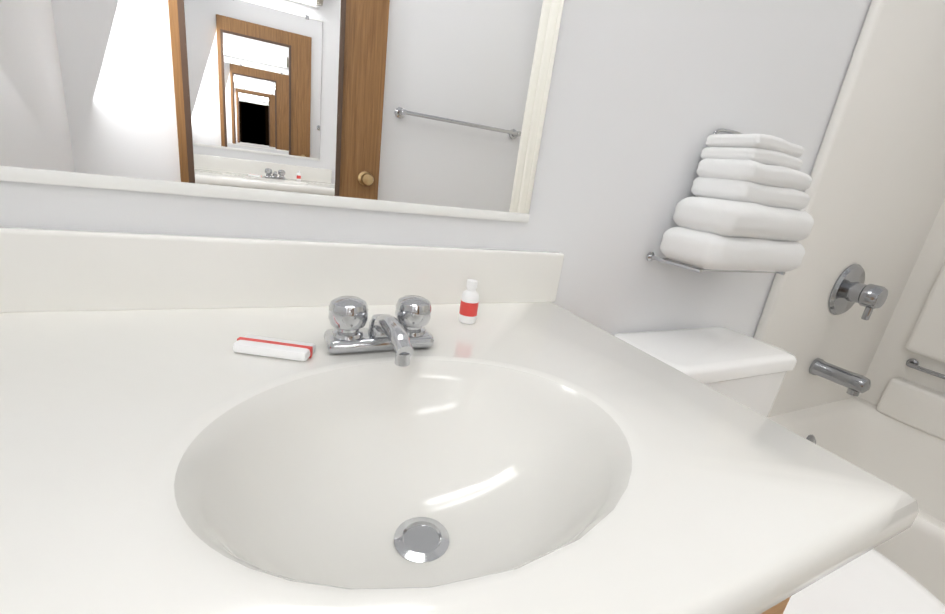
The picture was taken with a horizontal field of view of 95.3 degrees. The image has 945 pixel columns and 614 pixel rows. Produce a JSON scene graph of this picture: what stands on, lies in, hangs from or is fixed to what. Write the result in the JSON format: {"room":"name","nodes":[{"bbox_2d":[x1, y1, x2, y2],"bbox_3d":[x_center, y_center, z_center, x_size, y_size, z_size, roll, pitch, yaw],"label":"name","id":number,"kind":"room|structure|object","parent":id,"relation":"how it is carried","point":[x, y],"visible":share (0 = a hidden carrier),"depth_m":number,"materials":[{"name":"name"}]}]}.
{"room":"bathroom","nodes":[
{"label":"bathroom","id":0,"kind":"room"},
{"bbox_2d":[0,0,871,337],"bbox_3d":[0.391,-0.418,0.926,2.950,2.440,0.100,-1,20,-27],"label":"wall","id":1,"kind":"structure","parent":0,"point":[646,98],"depth_m":0.87,"materials":[{"name":"white paint"}]},
{"bbox_2d":[0,0,563,222],"bbox_3d":[-0.306,-0.592,0.433,1.050,0.939,0.011,-1,20,-27],"label":"mirror","id":2,"kind":"object","parent":1,"relation":"attached to","point":[432,107],"visible":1,"depth_m":0.58,"materials":[{"name":"clear glass"}]},
{"bbox_2d":[646,128,813,274],"bbox_3d":[0.593,-0.226,0.943,0.332,0.305,0.168,-1,20,-27],"label":"towel shelf","id":3,"kind":"object","parent":1,"relation":"attached to","point":[742,208],"visible":1,"depth_m":0.88,"materials":[{"name":"white fabric"}]},
{"bbox_3d":[0.580,1.027,0.619,2.950,0.060,1.720,-1,20,-27],"label":"floor","id":4,"kind":"structure","parent":0,"visible":0},
{"bbox_2d":[0,227,918,613],"bbox_3d":[-0.267,0.432,0.498,1.146,0.920,0.596,-1,20,-27],"label":"bathroom vanity","id":5,"kind":"object","parent":4,"relation":"on","point":[402,441],"visible":1,"depth_m":0.43,"materials":[{"name":"white ceramic"}]},
{"bbox_2d":[233,335,314,360],"bbox_3d":[-0.230,0.047,0.502,0.086,0.012,0.032,8,17,0],"label":"case","id":6,"kind":"object","parent":5,"relation":"on","point":[275,347],"visible":1,"depth_m":0.49,"materials":[{"name":"white plastic"}]},
{"bbox_2d":[323,295,433,366],"bbox_3d":[-0.100,0.032,0.522,0.136,0.066,0.128,-1,20,-27],"label":"faucet","id":7,"kind":"object","parent":5,"relation":"on","point":[403,340],"depth_m":0.53,"materials":[{"name":"silver metal"}]},
{"bbox_2d":[459,279,478,323],"bbox_3d":[-0.004,-0.010,0.685,0.029,0.069,0.029,-1,20,-27],"label":"soap bottle","id":8,"kind":"object","parent":5,"relation":"on","point":[469,303],"visible":1,"depth_m":0.68,"materials":[{"name":"white plastic"}]},
{"bbox_2d":[614,327,944,613],"bbox_3d":[0.661,0.516,0.937,0.548,0.738,0.698,-1,20,-27],"label":"toilet","id":9,"kind":"object","parent":4,"relation":"on","point":[749,372],"visible":0.17,"depth_m":0.89,"materials":[{"name":"white ceramic"}]},
{"bbox_2d":[754,0,944,604],"bbox_3d":[1.570,0.035,0.744,0.822,1.995,1.514,-1,20,-27],"label":"bathtub","id":10,"kind":"object","parent":4,"relation":"on","point":[852,319],"visible":0.81,"depth_m":1.35,"materials":[{"name":"plastic"}]}
]}

